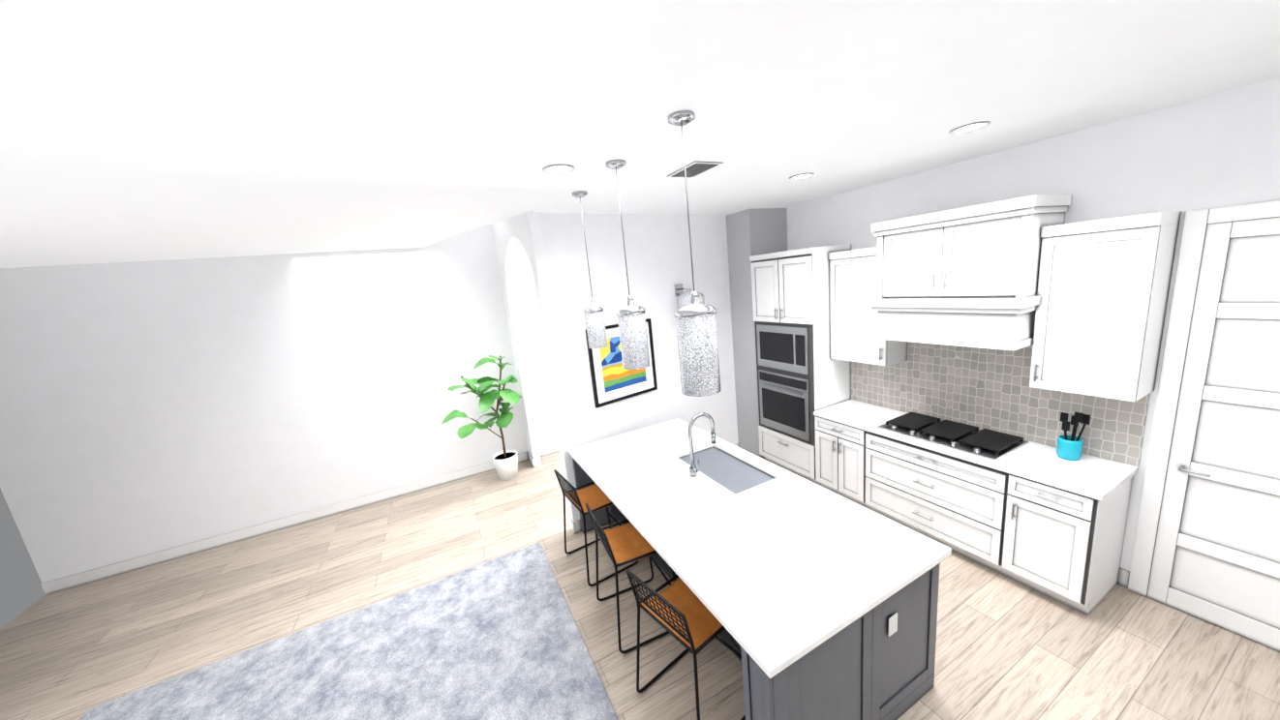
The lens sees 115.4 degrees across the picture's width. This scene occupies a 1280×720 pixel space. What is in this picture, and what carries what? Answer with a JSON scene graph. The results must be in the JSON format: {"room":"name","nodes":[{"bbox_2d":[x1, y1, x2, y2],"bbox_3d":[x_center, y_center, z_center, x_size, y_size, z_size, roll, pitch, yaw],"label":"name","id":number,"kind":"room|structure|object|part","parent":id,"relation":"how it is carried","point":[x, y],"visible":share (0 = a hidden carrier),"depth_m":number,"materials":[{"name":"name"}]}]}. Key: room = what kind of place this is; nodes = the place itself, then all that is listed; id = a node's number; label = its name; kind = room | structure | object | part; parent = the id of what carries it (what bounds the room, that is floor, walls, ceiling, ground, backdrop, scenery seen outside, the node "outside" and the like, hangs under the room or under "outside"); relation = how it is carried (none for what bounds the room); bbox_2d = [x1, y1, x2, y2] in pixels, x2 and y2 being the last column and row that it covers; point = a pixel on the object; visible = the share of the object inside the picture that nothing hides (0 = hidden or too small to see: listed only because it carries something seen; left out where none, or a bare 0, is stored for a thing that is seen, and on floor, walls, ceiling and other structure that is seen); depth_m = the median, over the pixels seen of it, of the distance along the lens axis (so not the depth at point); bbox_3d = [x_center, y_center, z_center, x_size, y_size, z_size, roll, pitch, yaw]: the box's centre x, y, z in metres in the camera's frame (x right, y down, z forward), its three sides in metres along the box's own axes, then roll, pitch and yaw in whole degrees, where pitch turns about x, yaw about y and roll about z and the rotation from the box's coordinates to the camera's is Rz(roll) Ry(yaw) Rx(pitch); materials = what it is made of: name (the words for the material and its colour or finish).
{"room":"kitchen","nodes":[
{"label":"kitchen","id":0,"kind":"room"},
{"bbox_2d":[0,224,557,583],"bbox_3d":[-1.141,-0.544,6.257,11.500,3.900,0.150,-11,12,-25],"label":"wall","id":1,"kind":"structure","parent":0,"point":[148,408],"depth_m":4.57,"materials":[{"name":"paint"}]},
{"bbox_2d":[40,452,528,595],"bbox_3d":[-3.850,1.885,5.128,4.880,0.130,0.015,-11,12,-25],"label":"baseboard","id":2,"kind":"structure","parent":1,"relation":"attached to","point":[102,573],"depth_m":4.77,"materials":[{"name":"white wood"}]},
{"bbox_2d":[539,443,559,457],"bbox_3d":[0.404,1.046,7.186,4.520,0.130,0.015,-11,12,-25],"label":"baseboard","id":3,"kind":"structure","parent":1,"relation":"attached to","point":[551,449],"depth_m":6.30,"materials":[{"name":"white wood"}]},
{"bbox_2d":[491,211,580,521],"bbox_3d":[-1.330,-0.249,4.855,0.100,3.900,2.230,-11,12,-25],"label":"wall","id":4,"kind":"structure","parent":0,"point":[508,233],"depth_m":4.20,"materials":[{"name":"paint"}]},
{"bbox_2d":[528,452,534,467],"bbox_3d":[-1.616,1.482,6.018,0.015,0.130,0.300,-11,12,-25],"label":"baseboard","id":5,"kind":"structure","parent":4,"relation":"attached to","point":[531,459],"depth_m":5.98,"materials":[{"name":"white wood"}]},
{"bbox_2d":[570,443,739,534],"bbox_3d":[0.355,1.490,4.958,2.598,0.130,0.475,-11,12,-25],"label":"baseboard","id":6,"kind":"structure","parent":4,"relation":"attached to","point":[576,527],"depth_m":4.22,"materials":[{"name":"white wood"}]},
{"bbox_2d":[524,213,738,528],"bbox_3d":[0.184,-0.014,4.699,2.621,3.200,0.133,-14,14,-35],"label":"wall","id":7,"kind":"structure","parent":0,"point":[657,256],"depth_m":4.38,"materials":[{"name":"paint"}]},
{"bbox_3d":[-0.173,0.016,4.368,0.820,0.820,0.030,-14,14,-35],"label":"picture frame","id":8,"kind":"part","parent":7,"relation":"part of","materials":[{"name":"multicoloured paper"}]},
{"bbox_2d":[674,283,704,308],"bbox_3d":[0.572,-0.681,4.658,0.310,0.400,0.347,-11,12,-25],"label":"wall sconce","id":9,"kind":"object","parent":7,"relation":"attached to","point":[683,299],"visible":0.27,"depth_m":4.56,"materials":[{"name":"silver metal"}]},
{"bbox_2d":[0,452,1279,719],"bbox_3d":[0.281,1.754,4.254,11.500,0.100,11.000,-11,12,-25],"label":"floor","id":10,"kind":"structure","parent":0,"point":[1007,648],"depth_m":3.12,"materials":[{"name":"brown wood"}]},
{"bbox_2d":[79,542,618,719],"bbox_3d":[-1.802,2.297,2.275,3.120,0.013,2.650,-11,12,-25],"label":"rug","id":11,"kind":"object","parent":10,"relation":"on","point":[500,638],"visible":1,"depth_m":2.86,"materials":[{"name":"grey carpet"}]},
{"bbox_2d":[441,355,521,481],"bbox_3d":[-1.999,0.831,5.253,1.025,1.773,1.083,-11,12,-25],"label":"plant","id":12,"kind":"object","parent":10,"relation":"on","point":[505,462],"visible":1,"depth_m":5.24,"materials":[{"name":"green plant"}]},
{"bbox_2d":[553,469,638,586],"bbox_3d":[-0.405,1.416,3.694,0.509,0.906,0.548,-12,13,-30],"label":"stool","id":13,"kind":"object","parent":10,"relation":"on","point":[594,497],"visible":0.79,"depth_m":3.60,"materials":[{"name":"black metal"}]},
{"bbox_2d":[584,502,675,653],"bbox_3d":[-0.054,1.511,3.029,0.509,0.906,0.548,-10,12,-21],"label":"stool","id":14,"kind":"object","parent":10,"relation":"on","point":[625,544],"visible":0.81,"depth_m":2.93,"materials":[{"name":"black metal"}]},
{"bbox_2d":[626,569,745,719],"bbox_3d":[0.300,1.607,2.360,0.509,0.906,0.547,-14,14,-37],"label":"stool","id":15,"kind":"object","parent":10,"relation":"on","point":[680,612],"visible":0.85,"depth_m":2.25,"materials":[{"name":"black metal"}]},
{"bbox_2d":[570,455,944,719],"bbox_3d":[0.517,1.427,3.219,1.255,0.890,2.716,-11,12,-25],"label":"kitchen island","id":16,"kind":"object","parent":10,"relation":"on","point":[878,668],"depth_m":2.04,"materials":[{"name":"grey wood"}]},
{"bbox_2d":[567,420,951,679],"bbox_3d":[0.480,0.974,3.116,1.310,0.039,2.750,-11,12,-25],"label":"island countertop","id":17,"kind":"structure","parent":16,"relation":"on","point":[787,563],"depth_m":2.35,"materials":[{"name":"white stone"}]},
{"bbox_2d":[687,412,718,478],"bbox_3d":[0.513,0.669,3.228,0.271,0.506,0.122,-11,12,-25],"label":"faucet","id":18,"kind":"object","parent":17,"relation":"on","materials":[{"name":"silver metal"}]},
{"bbox_2d":[675,447,776,493],"bbox_3d":[0.710,1.013,3.415,0.460,0.223,0.860,-11,12,-25],"label":"sink","id":19,"kind":"object","parent":17,"relation":"in","point":[734,473],"depth_m":3.31,"materials":[{"name":"grey metal"}]},
{"bbox_2d":[749,243,853,484],"bbox_3d":[1.917,0.059,4.836,0.626,2.660,0.878,-11,12,-25],"label":"tall cabinet","id":20,"kind":"object","parent":10,"relation":"on","point":[797,377],"depth_m":4.54,"materials":[{"name":"white wood"}]},
{"bbox_2d":[815,415,865,507],"bbox_3d":[2.341,1.016,4.358,0.618,0.890,0.590,-11,12,-25],"label":"base cabinet","id":21,"kind":"object","parent":10,"relation":"on","point":[839,447],"depth_m":4.19,"materials":[{"name":"white wood"}]},
{"bbox_2d":[865,430,1020,579],"bbox_3d":[2.721,1.123,3.616,0.618,0.890,1.230,-11,12,-25],"label":"base cabinet","id":22,"kind":"object","parent":10,"relation":"on","point":[969,508],"depth_m":3.33,"materials":[{"name":"white wood"}]},
{"bbox_2d":[815,399,1139,500],"bbox_3d":[2.643,0.662,3.577,0.628,0.039,2.149,-11,12,-25],"label":"countertop","id":23,"kind":"structure","parent":22,"relation":"on","point":[1090,474],"depth_m":3.14,"materials":[{"name":"white stone"}]},
{"bbox_2d":[877,411,1029,461],"bbox_3d":[2.666,0.628,3.517,0.530,0.044,0.900,-11,12,-25],"label":"cooktop","id":24,"kind":"object","parent":23,"relation":"in","point":[990,445],"depth_m":3.40,"materials":[{"name":"black metal"}]},
{"bbox_2d":[1012,477,1132,615],"bbox_3d":[3.069,1.222,2.937,0.618,0.890,0.450,-11,12,-25],"label":"base cabinet","id":25,"kind":"object","parent":10,"relation":"on","point":[1070,545],"depth_m":2.75,"materials":[{"name":"white wood"}]},
{"bbox_2d":[0,0,1279,268],"bbox_3d":[-0.063,-1.616,3.590,11.500,1.197,11.000,-11,12,-25],"label":"ceiling","id":26,"kind":"structure","parent":0,"point":[149,130],"depth_m":1.59,"materials":[{"name":"paint"}]},
{"bbox_2d":[542,164,575,174],"bbox_3d":[-0.482,-1.127,2.393,0.190,0.006,0.190,-11,12,-25],"label":"recessed light","id":27,"kind":"object","parent":26,"relation":"in","point":[558,168],"visible":1,"depth_m":2.38,"materials":[{"name":"white plastic"}]},
{"bbox_2d":[571,190,607,348],"bbox_3d":[-0.397,-0.685,3.168,0.158,1.184,0.158,-11,12,-25],"label":"pendant light","id":28,"kind":"object","parent":26,"relation":"hanging from","point":[595,324],"visible":1,"depth_m":3.19,"materials":[{"name":"glass"}]},
{"bbox_2d":[605,159,650,369],"bbox_3d":[-0.082,-0.559,2.498,0.184,1.234,0.184,-11,12,-25],"label":"pendant light","id":29,"kind":"object","parent":26,"relation":"hanging from","point":[633,334],"visible":1,"depth_m":2.51,"materials":[{"name":"glass"}]},
{"bbox_2d":[668,110,720,396],"bbox_3d":[0.244,-0.461,1.910,0.202,1.264,0.202,-11,12,-25],"label":"pendant light","id":30,"kind":"object","parent":26,"relation":"hanging from","point":[697,343],"visible":1,"depth_m":1.91,"materials":[{"name":"glass"}]},
{"bbox_2d":[667,160,723,178],"bbox_3d":[0.362,-1.271,2.713,0.220,0.015,0.340,-11,12,-25],"label":"ceiling vent","id":31,"kind":"object","parent":26,"relation":"in","point":[694,168],"visible":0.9,"depth_m":2.67,"materials":[{"name":"silver metal"}]},
{"bbox_2d":[789,173,814,180],"bbox_3d":[1.304,-1.482,3.268,0.190,0.006,0.190,-11,12,-25],"label":"recessed light","id":32,"kind":"object","parent":26,"relation":"in","point":[801,176],"visible":0.98,"depth_m":3.26,"materials":[{"name":"white plastic"}]},
{"bbox_2d":[949,121,990,134],"bbox_3d":[1.956,-1.378,2.405,0.190,0.006,0.190,-11,12,-25],"label":"recessed light","id":33,"kind":"object","parent":26,"relation":"in","point":[968,128],"visible":0.98,"depth_m":2.40,"materials":[{"name":"white plastic"}]},
{"bbox_2d":[726,208,787,459],"bbox_3d":[1.552,-0.306,5.474,0.600,3.200,0.668,-11,12,-25],"label":"wall","id":34,"kind":"structure","parent":0,"point":[749,232],"depth_m":5.12,"materials":[{"name":"paint"}]},
{"bbox_2d":[786,77,1279,571],"bbox_3d":[1.790,-0.399,5.820,0.150,3.200,9.050,-11,12,-25],"label":"wall","id":35,"kind":"structure","parent":0,"point":[1216,151],"depth_m":2.65,"materials":[{"name":"paint"}]},
{"bbox_2d":[830,247,912,368],"bbox_3d":[2.307,-0.554,4.102,0.348,1.120,0.610,-11,12,-25],"label":"upper cabinet","id":36,"kind":"object","parent":35,"relation":"attached to","point":[852,343],"depth_m":4.03,"materials":[{"name":"white wood"}]},
{"bbox_2d":[869,299,1036,345],"bbox_3d":[2.588,-0.350,3.336,0.578,0.240,1.019,-11,12,-25],"label":"range hood","id":37,"kind":"object","parent":35,"relation":"attached to","point":[991,321],"depth_m":3.07,"materials":[{"name":"white wood"}]},
{"bbox_2d":[873,194,1070,299],"bbox_3d":[2.569,-0.853,3.252,0.508,0.660,1.040,-11,12,-25],"label":"upper cabinet","id":38,"kind":"object","parent":35,"relation":"attached to","point":[987,251],"depth_m":2.99,"materials":[{"name":"white wood"}]},
{"bbox_2d":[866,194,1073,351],"bbox_3d":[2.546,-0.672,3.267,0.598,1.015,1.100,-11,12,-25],"label":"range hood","id":39,"kind":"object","parent":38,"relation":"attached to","point":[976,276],"depth_m":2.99,"materials":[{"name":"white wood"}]},
{"bbox_2d":[850,305,1162,467],"bbox_3d":[2.860,0.066,3.603,0.012,1.069,2.150,-11,12,-25],"label":"backsplash","id":40,"kind":"structure","parent":35,"relation":"attached to","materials":[{"name":"beige tile"}]},
{"bbox_2d":[1024,211,1181,403],"bbox_3d":[3.034,-0.348,2.683,0.348,1.120,0.505,-11,12,-25],"label":"upper cabinet","id":41,"kind":"object","parent":35,"relation":"attached to","point":[1098,320],"depth_m":2.56,"materials":[{"name":"white wood"}]},
{"bbox_2d":[1127,200,1279,651],"bbox_3d":[3.539,0.436,2.274,0.078,2.585,0.835,-11,12,-25],"label":"pantry door","id":42,"kind":"structure","parent":35,"relation":"in","point":[1206,546],"depth_m":2.42,"materials":[{"name":"white wood"}]}
]}

